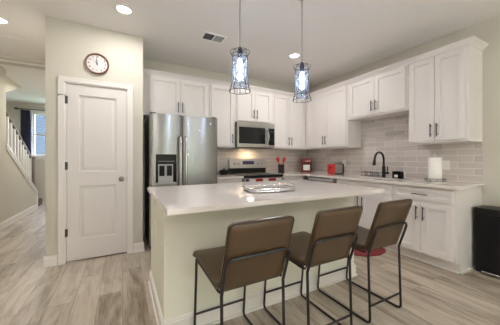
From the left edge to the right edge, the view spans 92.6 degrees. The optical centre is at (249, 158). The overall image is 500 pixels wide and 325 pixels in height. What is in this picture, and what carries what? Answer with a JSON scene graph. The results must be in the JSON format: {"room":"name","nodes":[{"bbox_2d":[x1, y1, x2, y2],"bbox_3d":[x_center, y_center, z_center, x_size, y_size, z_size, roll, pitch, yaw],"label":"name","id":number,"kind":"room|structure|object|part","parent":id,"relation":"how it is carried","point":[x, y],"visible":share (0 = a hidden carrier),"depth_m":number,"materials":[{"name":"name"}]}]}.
{"room":"kitchen","nodes":[
{"label":"kitchen","id":0,"kind":"room"},
{"bbox_2d":[6,76,21,91],"bbox_3d":[-5.109,-1.371,4.446,0.970,0.390,1.245,0,0,-28],"label":"wall","id":1,"kind":"structure","parent":0,"point":[10,84],"depth_m":4.67,"materials":[{"name":"paint"}]},
{"bbox_2d":[0,65,35,222],"bbox_3d":[-2.470,-0.191,0.677,0.120,2.750,11.320,0,0,-28],"label":"wall","id":2,"kind":"structure","parent":0,"point":[20,196],"depth_m":4.28,"materials":[{"name":"paint"}]},
{"bbox_2d":[0,204,37,230],"bbox_3d":[-2.408,1.127,0.710,0.020,0.115,11.320,0,0,-28],"label":"baseboard","id":3,"kind":"structure","parent":2,"relation":"attached to","point":[4,224],"depth_m":4.61,"materials":[{"name":"white paint"}]},
{"bbox_2d":[0,57,44,69],"bbox_3d":[-3.495,-1.523,3.848,1.055,0.085,0.160,0,0,-28],"label":"wall header","id":4,"kind":"structure","parent":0,"point":[3,58],"depth_m":3.75,"materials":[{"name":"paint"}]},
{"bbox_2d":[0,55,44,66],"bbox_3d":[-3.452,-1.523,3.766,1.055,0.085,0.025,0,0,-28],"label":"trim","id":5,"kind":"structure","parent":4,"relation":"attached to","point":[0,55],"depth_m":3.71,"materials":[{"name":"white paint"}]},
{"bbox_2d":[6,101,44,199],"bbox_3d":[-5.774,-0.191,6.962,2.365,2.750,0.120,0,0,-28],"label":"wall","id":6,"kind":"structure","parent":0,"point":[15,115],"depth_m":6.74,"materials":[{"name":"paint"}]},
{"bbox_2d":[14,107,44,110],"bbox_3d":[-5.657,-1.376,6.890,1.695,0.070,0.116,0,0,-28],"label":"curtain rod","id":7,"kind":"object","parent":6,"relation":"attached to","point":[16,108],"visible":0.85,"depth_m":6.59,"materials":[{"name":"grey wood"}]},
{"bbox_2d":[21,110,31,155],"bbox_3d":[-6.174,-0.206,6.590,0.230,2.280,0.070,0,0,-28],"label":"curtain","id":8,"kind":"object","parent":7,"relation":"hanging from","point":[26,122],"visible":0.45,"depth_m":6.60,"materials":[{"name":"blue fabric"}]},
{"bbox_2d":[30,110,44,158],"bbox_3d":[-5.622,-0.676,6.947,1.260,1.380,0.050,0,0,-28],"label":"trim","id":9,"kind":"structure","parent":6,"relation":"attached to","point":[31,111],"depth_m":6.75,"materials":[{"name":"white paint"}]},
{"bbox_2d":[33,113,44,155],"bbox_3d":[-5.666,-0.696,7.030,1.100,1.220,0.060,0,0,-28],"label":"window","id":10,"kind":"structure","parent":6,"relation":"in","point":[34,114],"depth_m":6.76,"materials":[{"name":"white paint"}]},
{"bbox_2d":[45,16,142,256],"bbox_3d":[-1.837,-0.191,2.899,0.978,2.750,0.120,0,0,-28],"label":"wall","id":11,"kind":"structure","parent":0,"point":[68,44],"depth_m":2.76,"materials":[{"name":"paint"}]},
{"bbox_2d":[58,83,126,260],"bbox_3d":[-1.836,0.153,2.823,0.685,2.022,0.101,0,0,-28],"label":"door","id":12,"kind":"structure","parent":11,"relation":"in","point":[96,164],"depth_m":2.85,"materials":[{"name":"white paint"}]},
{"bbox_2d":[43,241,144,267],"bbox_3d":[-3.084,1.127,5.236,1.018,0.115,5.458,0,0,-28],"label":"baseboard","id":13,"kind":"structure","parent":11,"relation":"attached to","point":[48,261],"depth_m":2.65,"materials":[{"name":"white paint"}]},
{"bbox_2d":[58,75,132,265],"bbox_3d":[-1.833,0.128,2.890,0.751,2.113,0.139,0,0,-28],"label":"trim","id":14,"kind":"structure","parent":11,"relation":"attached to","point":[62,80],"depth_m":2.72,"materials":[{"name":"white paint"}]},
{"bbox_2d":[85,53,108,73],"bbox_3d":[-1.808,-1.126,2.826,0.244,0.244,0.034,0,0,-28],"label":"wall clock","id":15,"kind":"object","parent":11,"relation":"attached to","point":[96,63],"visible":1,"depth_m":2.83,"materials":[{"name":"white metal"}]},
{"bbox_2d":[143,58,306,234],"bbox_3d":[-0.245,-0.191,4.528,3.364,2.750,0.109,0,0,-28],"label":"wall","id":16,"kind":"structure","parent":0,"point":[147,63],"depth_m":4.52,"materials":[{"name":"paint"}]},
{"bbox_2d":[144,74,208,118],"bbox_3d":[-1.141,-0.936,3.777,0.943,0.610,0.381,0,0,-28],"label":"upper cabinet","id":17,"kind":"object","parent":16,"relation":"attached to","point":[164,95],"visible":0.9,"depth_m":3.62,"materials":[{"name":"white paint"}]},
{"bbox_2d":[143,74,145,114],"bbox_3d":[-1.528,-0.936,3.429,0.066,0.610,0.020,0,0,-28],"label":"trim","id":18,"kind":"structure","parent":17,"relation":"attached to","point":[144,75],"depth_m":3.43,"materials":[{"name":"white paint"}]},
{"bbox_3d":[-1.263,-0.932,3.547,0.434,0.554,0.019,0,0,-28],"label":"door","id":19,"kind":"part","parent":17,"relation":"part of","materials":[{"name":"white paint"}]},
{"bbox_3d":[-0.875,-0.932,3.755,0.434,0.554,0.019,0,0,-28],"label":"door","id":20,"kind":"part","parent":17,"relation":"part of","materials":[{"name":"white paint"}]},
{"bbox_2d":[209,84,234,147],"bbox_3d":[-0.520,-0.717,4.108,0.455,1.047,0.381,0,0,-28],"label":"upper cabinet","id":21,"kind":"object","parent":16,"relation":"attached to","point":[221,101],"visible":0.83,"depth_m":3.99,"materials":[{"name":"white paint"}]},
{"bbox_2d":[235,89,271,123],"bbox_3d":[0.018,-0.941,4.396,0.758,0.599,0.381,0,0,-28],"label":"upper cabinet","id":22,"kind":"object","parent":16,"relation":"attached to","point":[254,106],"visible":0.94,"depth_m":4.24,"materials":[{"name":"white paint"}]},
{"bbox_3d":[-0.069,-0.937,4.185,0.346,0.543,0.019,0,0,-28],"label":"door","id":23,"kind":"part","parent":22,"relation":"part of","materials":[{"name":"white paint"}]},
{"bbox_2d":[235,121,274,148],"bbox_3d":[0.039,-0.414,4.356,0.754,0.444,0.452,0,0,-28],"label":"microwave","id":24,"kind":"object","parent":22,"relation":"attached to","point":[248,135],"visible":0.98,"depth_m":4.19,"materials":[{"name":"grey metal"}]},
{"bbox_3d":[0.390,-0.398,4.344,0.127,0.305,0.002,0,0,-28],"label":"control panel","id":25,"kind":"part","parent":24,"relation":"part of","materials":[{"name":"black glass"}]},
{"bbox_3d":[0.242,-0.937,4.350,0.346,0.543,0.019,0,0,-28],"label":"door","id":26,"kind":"part","parent":22,"relation":"part of","materials":[{"name":"white paint"}]},
{"bbox_2d":[271,93,304,149],"bbox_3d":[0.707,-0.717,4.763,0.795,1.047,0.381,0,0,-28],"label":"upper cabinet","id":27,"kind":"object","parent":16,"relation":"attached to","point":[288,116],"visible":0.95,"depth_m":4.61,"materials":[{"name":"white paint"}]},
{"bbox_3d":[0.605,-0.713,4.544,0.350,0.991,0.019,0,0,-28],"label":"door","id":28,"kind":"part","parent":27,"relation":"part of","materials":[{"name":"white paint"}]},
{"bbox_3d":[0.919,-0.713,4.712,0.350,0.991,0.019,0,0,-28],"label":"door","id":29,"kind":"part","parent":27,"relation":"part of","materials":[{"name":"white paint"}]},
{"bbox_2d":[143,35,488,98],"bbox_3d":[0.562,-1.252,3.038,3.341,0.062,2.638,0,0,-28],"label":"crown molding","id":30,"kind":"structure","parent":16,"relation":"attached to","point":[473,40],"depth_m":3.52,"materials":[{"name":"white paint"}]},
{"bbox_2d":[0,0,499,103],"bbox_3d":[-0.846,-1.626,2.326,6.697,0.120,12.900,0,0,-28],"label":"ceiling","id":31,"kind":"structure","parent":0,"point":[340,37],"depth_m":2.85,"materials":[{"name":"paint"}]},
{"bbox_2d":[0,17,9,23],"bbox_3d":[-2.822,-1.561,2.688,0.170,0.008,0.170,0,0,-28],"label":"recessed light","id":32,"kind":"object","parent":31,"relation":"in","point":[2,20],"visible":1,"depth_m":2.72,"materials":[{"name":"white plastic"}]},
{"bbox_2d":[115,4,132,14],"bbox_3d":[-1.320,-1.561,2.503,0.170,0.008,0.170,0,0,-28],"label":"recessed light","id":33,"kind":"object","parent":31,"relation":"in","point":[123,9],"visible":1,"depth_m":2.50,"materials":[{"name":"white plastic"}]},
{"bbox_2d":[200,31,226,43],"bbox_3d":[-0.468,-1.561,3.080,0.300,0.008,0.195,0,0,-28],"label":"ceiling vent","id":34,"kind":"object","parent":31,"relation":"in","point":[206,35],"visible":1,"depth_m":3.07,"materials":[{"name":"white metal"}]},
{"bbox_2d":[229,0,250,94],"bbox_3d":[-0.083,-1.060,1.973,0.180,1.010,0.180,0,0,-28],"label":"pendant light","id":35,"kind":"object","parent":31,"relation":"hanging from","point":[239,65],"visible":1,"depth_m":1.97,"materials":[{"name":"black metal"}]},
{"bbox_2d":[238,47,241,58],"bbox_3d":[-0.083,-0.876,1.973,0.040,0.100,0.040,0,0,-28],"label":"socket","id":36,"kind":"object","parent":35,"relation":"attached to","point":[239,49],"depth_m":1.96,"materials":[{"name":"grey metal"}]},
{"bbox_3d":[-0.083,-1.228,1.973,0.012,0.635,0.012,0,0,-6],"label":"rod","id":37,"kind":"part","parent":35,"relation":"part of","materials":[{"name":"grey plastic"}]},
{"bbox_3d":[-0.083,-0.781,1.973,0.048,0.100,0.047,0,0,-28],"label":"bulb","id":38,"kind":"part","parent":35,"relation":"part of","materials":[{"name":"white glass"}]},
{"bbox_2d":[289,53,299,57],"bbox_3d":[0.676,-1.561,3.619,0.170,0.008,0.170,0,0,-28],"label":"recessed light","id":39,"kind":"object","parent":31,"relation":"in","point":[293,55],"visible":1,"depth_m":3.61,"materials":[{"name":"white plastic"}]},
{"bbox_2d":[292,0,311,102],"bbox_3d":[0.496,-1.060,2.282,0.180,1.010,0.180,0,0,-28],"label":"pendant light","id":40,"kind":"object","parent":31,"relation":"hanging from","point":[302,65],"visible":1,"depth_m":2.28,"materials":[{"name":"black metal"}]},
{"bbox_3d":[0.496,-0.781,2.282,0.048,0.100,0.047,0,0,-28],"label":"bulb","id":41,"kind":"part","parent":40,"relation":"part of","materials":[{"name":"white glass"}]},
{"bbox_2d":[300,62,303,72],"bbox_3d":[0.496,-0.876,2.282,0.040,0.100,0.040,0,0,-28],"label":"socket","id":42,"kind":"object","parent":40,"relation":"attached to","point":[301,65],"depth_m":2.27,"materials":[{"name":"grey metal"}]},
{"bbox_3d":[0.496,-1.228,2.282,0.012,0.635,0.012,0,0,-6],"label":"rod","id":43,"kind":"part","parent":40,"relation":"part of","materials":[{"name":"grey plastic"}]},
{"bbox_2d":[0,200,499,324],"bbox_3d":[-0.846,1.244,2.326,6.697,0.120,12.900,0,0,-28],"label":"floor","id":44,"kind":"structure","parent":0,"point":[112,289],"depth_m":2.10,"materials":[{"name":"grey wood"}]},
{"bbox_2d":[6,110,41,205],"bbox_3d":[-5.298,0.108,4.964,1.104,2.152,2.354,0,0,-28],"label":"stair railing","id":45,"kind":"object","parent":44,"relation":"on","point":[20,154],"depth_m":4.92,"materials":[{"name":"white wood"}]},
{"bbox_3d":[-4.698,-0.466,4.855,0.050,1.004,1.597,0,0,-28],"label":"handrail","id":46,"kind":"part","parent":45,"relation":"part of","materials":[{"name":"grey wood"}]},
{"bbox_3d":[-5.089,0.377,5.576,0.120,0.855,0.120,0,0,-28],"label":"newel post","id":47,"kind":"part","parent":45,"relation":"part of","materials":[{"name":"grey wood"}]},
{"bbox_2d":[145,112,216,249],"bbox_3d":[-1.031,0.289,3.555,0.917,1.790,0.816,0,0,-28],"label":"refrigerator","id":48,"kind":"object","parent":44,"relation":"on","point":[179,149],"visible":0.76,"depth_m":3.25,"materials":[{"name":"grey metal"}]},
{"bbox_3d":[-1.116,0.262,3.180,0.414,1.705,0.094,0,0,-28],"label":"door","id":49,"kind":"part","parent":48,"relation":"part of","materials":[{"name":"metal"}]},
{"bbox_3d":[-1.113,-0.005,3.167,0.260,0.109,0.069,0,0,-28],"label":"dispenser panel","id":50,"kind":"part","parent":48,"relation":"part of","materials":[{"name":"black plastic"}]},
{"bbox_3d":[-0.926,0.182,3.193,0.028,0.992,0.078,0,0,-28],"label":"handle","id":51,"kind":"part","parent":48,"relation":"part of","materials":[{"name":"silver metal"}]},
{"bbox_3d":[-0.863,0.182,3.227,0.028,0.992,0.078,0,0,-28],"label":"handle","id":52,"kind":"part","parent":48,"relation":"part of","materials":[{"name":"silver metal"}]},
{"bbox_3d":[-0.709,0.262,3.397,0.497,1.705,0.094,0,0,-28],"label":"door","id":53,"kind":"part","parent":48,"relation":"part of","materials":[{"name":"metal"}]},
{"bbox_2d":[217,178,241,183],"bbox_3d":[-0.460,0.746,3.974,0.459,0.876,0.668,0,0,-28],"label":"base cabinet","id":54,"kind":"object","parent":44,"relation":"on","point":[238,179],"visible":0.04,"depth_m":3.71,"materials":[{"name":"white paint"}]},
{"bbox_3d":[-0.316,0.395,3.724,0.423,0.122,0.019,0,0,-28],"label":"drawer","id":55,"kind":"part","parent":54,"relation":"part of","materials":[{"name":"white paint"}]},
{"bbox_2d":[217,174,243,178],"bbox_3d":[-0.459,0.290,3.975,0.460,0.032,0.663,0,0,-28],"label":"countertop","id":56,"kind":"structure","parent":54,"relation":"on","point":[229,176],"depth_m":3.73,"materials":[{"name":"white stone"}]},
{"bbox_2d":[219,168,231,174],"bbox_3d":[-0.415,0.215,4.174,0.244,0.118,0.163,0,0,6],"label":"pot","id":57,"kind":"object","parent":56,"relation":"on","point":[223,171],"visible":1,"depth_m":4.12,"materials":[{"name":"black metal"}]},
{"bbox_3d":[-0.455,0.239,4.178,0.164,0.070,0.164,0,0,-28],"label":"pot","id":58,"kind":"part","parent":57,"relation":"part of","materials":[{"name":"black plastic"}]},
{"bbox_2d":[193,215,293,324],"bbox_3d":[-0.071,0.742,1.453,0.409,0.884,0.615,0,0,-28],"label":"counter stool","id":59,"kind":"object","parent":44,"relation":"on","point":[256,250],"visible":1,"depth_m":1.24,"materials":[{"name":"brown leather"}]},
{"bbox_3d":[-0.256,0.924,1.402,0.017,0.520,0.530,0,0,-28],"label":"sled leg","id":60,"kind":"part","parent":59,"relation":"part of","materials":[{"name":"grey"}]},
{"bbox_3d":[-0.252,0.671,1.393,0.015,0.030,0.429,0,0,-28],"label":"seat rail","id":61,"kind":"part","parent":59,"relation":"part of","materials":[{"name":"grey"}]},
{"bbox_3d":[-0.097,0.641,1.500,0.400,0.055,0.478,0,0,-28],"label":"seat","id":62,"kind":"part","parent":59,"relation":"part of","materials":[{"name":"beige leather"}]},
{"bbox_3d":[0.039,0.484,1.247,0.374,0.369,0.148,0,0,-28],"label":"backrest","id":63,"kind":"part","parent":59,"relation":"part of","materials":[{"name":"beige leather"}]},
{"bbox_3d":[0.074,0.924,1.578,0.017,0.520,0.530,0,0,-28],"label":"sled leg","id":64,"kind":"part","parent":59,"relation":"part of","materials":[{"name":"grey metal"}]},
{"bbox_2d":[148,196,357,324],"bbox_3d":[0.046,0.746,2.378,1.888,0.876,0.900,0,0,-28],"label":"kitchen island","id":65,"kind":"object","parent":44,"relation":"on","point":[171,283],"visible":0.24,"depth_m":1.75,"materials":[{"name":"paint"}]},
{"bbox_3d":[0.059,1.122,2.353,1.888,0.124,0.844,0,0,-28],"label":"molding","id":66,"kind":"part","parent":65,"relation":"part of","materials":[{"name":"white paint"}]},
{"bbox_2d":[147,179,383,215],"bbox_3d":[0.115,0.290,2.255,1.897,0.032,1.169,0,0,-28],"label":"island countertop","id":67,"kind":"structure","parent":65,"relation":"on","point":[182,199],"depth_m":1.90,"materials":[{"name":"white stone"}]},
{"bbox_2d":[241,182,296,192],"bbox_3d":[0.162,0.244,2.087,0.454,0.060,0.290,0,0,-21],"label":"serving tray","id":68,"kind":"object","parent":67,"relation":"on","point":[278,188],"visible":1,"depth_m":2.04,"materials":[{"name":"clear glass"}]},
{"bbox_2d":[228,159,283,181],"bbox_3d":[0.101,0.582,4.236,0.762,1.165,0.710,0,0,-28],"label":"stove","id":69,"kind":"object","parent":44,"relation":"on","point":[248,168],"visible":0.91,"depth_m":4.37,"materials":[{"name":"grey metal"}]},
{"bbox_3d":[-0.045,0.084,4.510,0.762,0.170,0.090,0,0,-28],"label":"control panel","id":70,"kind":"part","parent":69,"relation":"part of","materials":[{"name":"metal"}]},
{"bbox_2d":[232,173,282,177],"bbox_3d":[0.107,0.288,4.225,0.762,0.044,0.565,0,0,-28],"label":"cooktop","id":71,"kind":"object","parent":69,"relation":"in","point":[246,175],"depth_m":4.09,"materials":[{"name":"black glass"}]},
{"bbox_3d":[0.231,0.629,3.993,0.754,0.630,0.028,0,0,-28],"label":"oven door","id":72,"kind":"part","parent":69,"relation":"part of","materials":[{"name":"metal"}]},
{"bbox_2d":[248,178,281,181],"bbox_3d":[0.261,0.488,3.933,0.630,0.332,0.044,0,0,-28],"label":"kitchen towel","id":73,"kind":"object","parent":69,"relation":"hanging from","point":[266,179],"visible":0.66,"depth_m":3.91,"materials":[{"name":"fabric"}]},
{"bbox_2d":[283,176,303,179],"bbox_3d":[0.645,0.746,4.564,0.486,0.876,0.668,0,0,-28],"label":"base cabinet","id":74,"kind":"object","parent":44,"relation":"on","point":[285,177],"visible":0.09,"depth_m":4.30,"materials":[{"name":"white paint"}]},
{"bbox_2d":[263,205,362,324],"bbox_3d":[0.418,0.742,1.714,0.409,0.884,0.615,0,0,-28],"label":"counter stool","id":75,"kind":"object","parent":44,"relation":"on","point":[331,238],"visible":0.8,"depth_m":1.50,"materials":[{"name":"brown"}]},
{"bbox_3d":[0.234,0.924,1.663,0.017,0.520,0.530,0,0,-28],"label":"sled leg","id":76,"kind":"part","parent":75,"relation":"part of","materials":[{"name":"grey metal"}]},
{"bbox_3d":[0.238,0.671,1.655,0.015,0.030,0.429,0,0,-28],"label":"seat rail","id":77,"kind":"part","parent":75,"relation":"part of","materials":[{"name":"grey"}]},
{"bbox_3d":[0.393,0.641,1.761,0.400,0.055,0.478,0,0,-28],"label":"seat","id":78,"kind":"part","parent":75,"relation":"part of","materials":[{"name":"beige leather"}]},
{"bbox_3d":[0.563,0.924,1.839,0.017,0.520,0.530,0,0,-28],"label":"sled leg","id":79,"kind":"part","parent":75,"relation":"part of","materials":[{"name":"grey metal"}]},
{"bbox_3d":[0.528,0.484,1.508,0.374,0.369,0.148,0,0,-28],"label":"backrest","id":80,"kind":"part","parent":75,"relation":"part of","materials":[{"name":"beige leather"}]},
{"bbox_2d":[308,176,336,182],"bbox_3d":[1.464,0.748,4.175,0.646,0.872,0.624,0,0,-28],"label":"dishwasher","id":81,"kind":"object","parent":44,"relation":"on","point":[320,179],"visible":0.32,"depth_m":3.97,"materials":[{"name":"grey metal"}]},
{"bbox_2d":[317,199,412,322],"bbox_3d":[0.920,0.742,1.981,0.409,0.884,0.615,0,0,-28],"label":"counter stool","id":82,"kind":"object","parent":44,"relation":"on","point":[389,219],"visible":0.66,"depth_m":1.76,"materials":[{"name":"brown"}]},
{"bbox_3d":[0.735,0.924,1.931,0.017,0.520,0.530,0,0,-28],"label":"sled leg","id":83,"kind":"part","parent":82,"relation":"part of","materials":[{"name":"grey metal"}]},
{"bbox_3d":[0.894,0.641,2.029,0.400,0.055,0.478,0,0,-28],"label":"seat","id":84,"kind":"part","parent":82,"relation":"part of","materials":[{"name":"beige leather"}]},
{"bbox_3d":[1.065,0.924,2.107,0.017,0.520,0.530,0,0,-28],"label":"sled leg","id":85,"kind":"part","parent":82,"relation":"part of","materials":[{"name":"grey metal"}]},
{"bbox_3d":[1.030,0.484,1.775,0.374,0.369,0.148,0,0,-28],"label":"backrest","id":86,"kind":"part","parent":82,"relation":"part of","materials":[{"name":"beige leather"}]},
{"bbox_2d":[337,179,397,252],"bbox_3d":[1.827,0.746,3.497,0.668,0.876,0.898,0,0,-28],"label":"base cabinet","id":87,"kind":"object","parent":44,"relation":"on","point":[369,202],"visible":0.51,"depth_m":3.25,"materials":[{"name":"white paint"}]},
{"bbox_3d":[1.466,0.767,3.561,0.019,0.565,0.428,0,0,-28],"label":"door","id":88,"kind":"part","parent":87,"relation":"part of","materials":[{"name":"white paint"}]},
{"bbox_3d":[1.568,0.395,3.370,0.019,0.122,0.862,0,0,-28],"label":"drawer","id":89,"kind":"part","parent":87,"relation":"part of","materials":[{"name":"white paint"}]},
{"bbox_3d":[1.670,0.767,3.179,0.019,0.565,0.428,0,0,-28],"label":"door","id":90,"kind":"part","parent":87,"relation":"part of","materials":[{"name":"white paint"}]},
{"bbox_2d":[354,248,385,256],"bbox_3d":[1.352,1.179,3.348,0.538,0.010,0.965,0,0,-28],"label":"kitchen mat","id":91,"kind":"object","parent":44,"relation":"on","point":[377,252],"visible":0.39,"depth_m":3.00,"materials":[{"name":"red fabric"}]},
{"bbox_2d":[394,184,481,274],"bbox_3d":[2.189,0.746,2.817,0.668,0.876,0.634,0,0,-28],"label":"base cabinet","id":92,"kind":"object","parent":44,"relation":"on","point":[440,231],"visible":0.96,"depth_m":2.57,"materials":[{"name":"white paint"}]},
{"bbox_2d":[272,172,485,189],"bbox_3d":[1.454,0.290,3.708,1.117,0.032,2.937,0,0,-28],"label":"countertop","id":93,"kind":"structure","parent":92,"relation":"on","point":[455,185],"depth_m":3.05,"materials":[{"name":"white stone"}]},
{"bbox_2d":[278,164,283,172],"bbox_3d":[0.614,0.190,4.702,0.128,0.168,0.128,0,0,-28],"label":"utensil crock","id":94,"kind":"object","parent":93,"relation":"on","point":[280,166],"visible":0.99,"depth_m":4.65,"materials":[{"name":"black ceramic"}]},
{"bbox_2d":[301,158,311,171],"bbox_3d":[1.167,0.131,4.958,0.200,0.285,0.248,0,0,7],"label":"coffee maker","id":95,"kind":"object","parent":93,"relation":"on","point":[306,163],"visible":0.99,"depth_m":4.86,"materials":[{"name":"red plastic"}]},
{"bbox_2d":[327,164,343,173],"bbox_3d":[1.562,0.182,4.381,0.264,0.184,0.172,0,0,-28],"label":"toaster","id":96,"kind":"object","parent":93,"relation":"on","point":[331,168],"visible":0.99,"depth_m":4.32,"materials":[{"name":"metal"}]},
{"bbox_3d":[1.474,0.179,4.334,0.031,0.178,0.172,0,0,-28],"label":"panel","id":97,"kind":"part","parent":96,"relation":"part of","materials":[{"name":"red plastic"}]},
{"bbox_2d":[361,171,381,176],"bbox_3d":[1.911,0.232,3.757,0.100,0.077,0.299,0,0,-28],"label":"rack","id":98,"kind":"object","parent":93,"relation":"on","point":[376,173],"visible":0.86,"depth_m":3.69,"materials":[{"name":"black metal"}]},
{"bbox_2d":[372,151,388,177],"bbox_3d":[1.890,0.082,3.459,0.278,0.384,0.105,0,0,-28],"label":"faucet","id":99,"kind":"object","parent":93,"relation":"on","point":[384,172],"visible":1,"depth_m":3.51,"materials":[{"name":"black metal"}]},
{"bbox_3d":[1.882,0.032,3.480,0.242,0.284,0.029,0,0,-28],"label":"spout","id":100,"kind":"part","parent":99,"relation":"part of","materials":[{"name":"black metal"}]},
{"bbox_2d":[392,171,403,178],"bbox_3d":[2.087,0.225,3.379,0.095,0.098,0.114,0,0,-28],"label":"sponge holder","id":101,"kind":"object","parent":93,"relation":"on","point":[400,174],"visible":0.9,"depth_m":3.35,"materials":[{"name":"black plastic"}]},
{"bbox_2d":[424,153,445,181],"bbox_3d":[2.227,0.102,2.879,0.216,0.344,0.216,0,0,-28],"label":"paper towel holder","id":102,"kind":"object","parent":93,"relation":"on","point":[434,154],"visible":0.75,"depth_m":2.83,"materials":[{"name":"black metal"}]},
{"bbox_2d":[428,158,441,180],"bbox_3d":[2.227,0.123,2.879,0.133,0.280,0.133,0,0,-28],"label":"paper towel roll","id":103,"kind":"object","parent":102,"relation":"on","point":[434,164],"visible":0.97,"depth_m":2.83,"materials":[{"name":"white paper"}]},
{"bbox_3d":[1.858,0.767,2.826,0.019,0.565,0.290,0,0,-28],"label":"door","id":104,"kind":"part","parent":92,"relation":"part of","materials":[{"name":"white paint"}]},
{"bbox_3d":[1.927,0.395,2.696,0.019,0.122,0.586,0,0,-28],"label":"drawer","id":105,"kind":"part","parent":92,"relation":"part of","materials":[{"name":"white paint"}]},
{"bbox_3d":[1.997,0.767,2.565,0.019,0.565,0.290,0,0,-28],"label":"door","id":106,"kind":"part","parent":92,"relation":"part of","materials":[{"name":"white paint"}]},
{"bbox_3d":[2.242,1.176,2.845,0.549,0.016,0.634,0,0,-28],"label":"shoe molding","id":107,"kind":"part","parent":92,"relation":"part of","materials":[{"name":"white paint"}]},
{"bbox_2d":[474,205,499,277],"bbox_3d":[2.603,0.848,2.377,0.321,0.672,0.512,0,0,-28],"label":"trash bin","id":108,"kind":"object","parent":44,"relation":"on","point":[487,217],"visible":1,"depth_m":2.45,"materials":[{"name":"black plastic"}]},
{"bbox_3d":[2.620,0.541,2.386,0.282,0.058,0.512,0,0,-28],"label":"lid","id":109,"kind":"part","parent":108,"relation":"part of","materials":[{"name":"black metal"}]},
{"bbox_2d":[307,14,499,206],"bbox_3d":[3.175,-0.191,1.787,0.109,2.750,8.165,0,0,-28],"label":"wall","id":110,"kind":"structure","parent":0,"point":[389,136],"depth_m":3.10,"materials":[{"name":"beige tile"}]},
{"bbox_2d":[306,85,360,149],"bbox_3d":[1.487,-0.717,4.439,0.381,1.047,1.028,0,0,-28],"label":"upper cabinet","id":111,"kind":"object","parent":110,"relation":"attached to","point":[328,126],"visible":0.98,"depth_m":4.23,"materials":[{"name":"white paint"}]},
{"bbox_3d":[1.258,-0.713,4.560,0.019,0.991,0.461,0,0,-28],"label":"door","id":112,"kind":"part","parent":111,"relation":"part of","materials":[{"name":"white paint"}]},
{"bbox_3d":[1.478,-0.713,4.147,0.019,0.991,0.461,0,0,-28],"label":"door","id":113,"kind":"part","parent":111,"relation":"part of","materials":[{"name":"white paint"}]},
{"bbox_2d":[348,65,408,121],"bbox_3d":[1.951,-0.937,3.570,0.381,0.607,0.936,0,0,-28],"label":"upper cabinet","id":114,"kind":"object","parent":110,"relation":"attached to","point":[384,95],"visible":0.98,"depth_m":3.44,"materials":[{"name":"white paint"}]},
{"bbox_3d":[1.719,-0.933,3.696,0.019,0.551,0.435,0,0,-28],"label":"door","id":115,"kind":"part","parent":114,"relation":"part of","materials":[{"name":"white paint"}]},
{"bbox_3d":[1.927,-0.933,3.307,0.019,0.551,0.435,0,0,-28],"label":"door","id":116,"kind":"part","parent":114,"relation":"part of","materials":[{"name":"white paint"}]},
{"bbox_2d":[409,45,481,144],"bbox_3d":[2.317,-0.717,2.883,0.381,1.047,0.612,0,0,-28],"label":"upper cabinet","id":117,"kind":"object","parent":110,"relation":"attached to","point":[445,89],"visible":1,"depth_m":2.72,"materials":[{"name":"white paint"}]},
{"bbox_3d":[2.116,-0.713,2.952,0.019,0.991,0.282,0,0,-28],"label":"door","id":118,"kind":"part","parent":117,"relation":"part of","materials":[{"name":"white paint"}]},
{"bbox_3d":[2.252,-0.713,2.697,0.019,0.991,0.282,0,0,-28],"label":"door","id":119,"kind":"part","parent":117,"relation":"part of","materials":[{"name":"white paint"}]},
{"bbox_2d":[442,160,449,169],"bbox_3d":[2.460,0.078,3.001,0.010,0.117,0.081,0,0,-28],"label":"wall plate","id":120,"kind":"object","parent":110,"relation":"attached to","point":[445,163],"visible":1,"depth_m":3.00,"materials":[{"name":"white plastic"}]},
{"label":"outside","id":121,"kind":"structure","parent":0,"visible":0},
{"bbox_3d":[0.000,1.534,0.000,80.000,0.100,80.000,0,0,-28],"label":"ground","id":122,"kind":"structure","parent":121,"visible":0},
{"bbox_2d":[35,115,44,153],"bbox_3d":[-13.111,-2.066,14.483,9.300,7.100,6.700,0,0,-28],"label":"neighbor house","id":123,"kind":"structure","parent":122,"relation":"on","point":[39,119],"depth_m":12.34,"materials":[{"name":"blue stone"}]}
]}

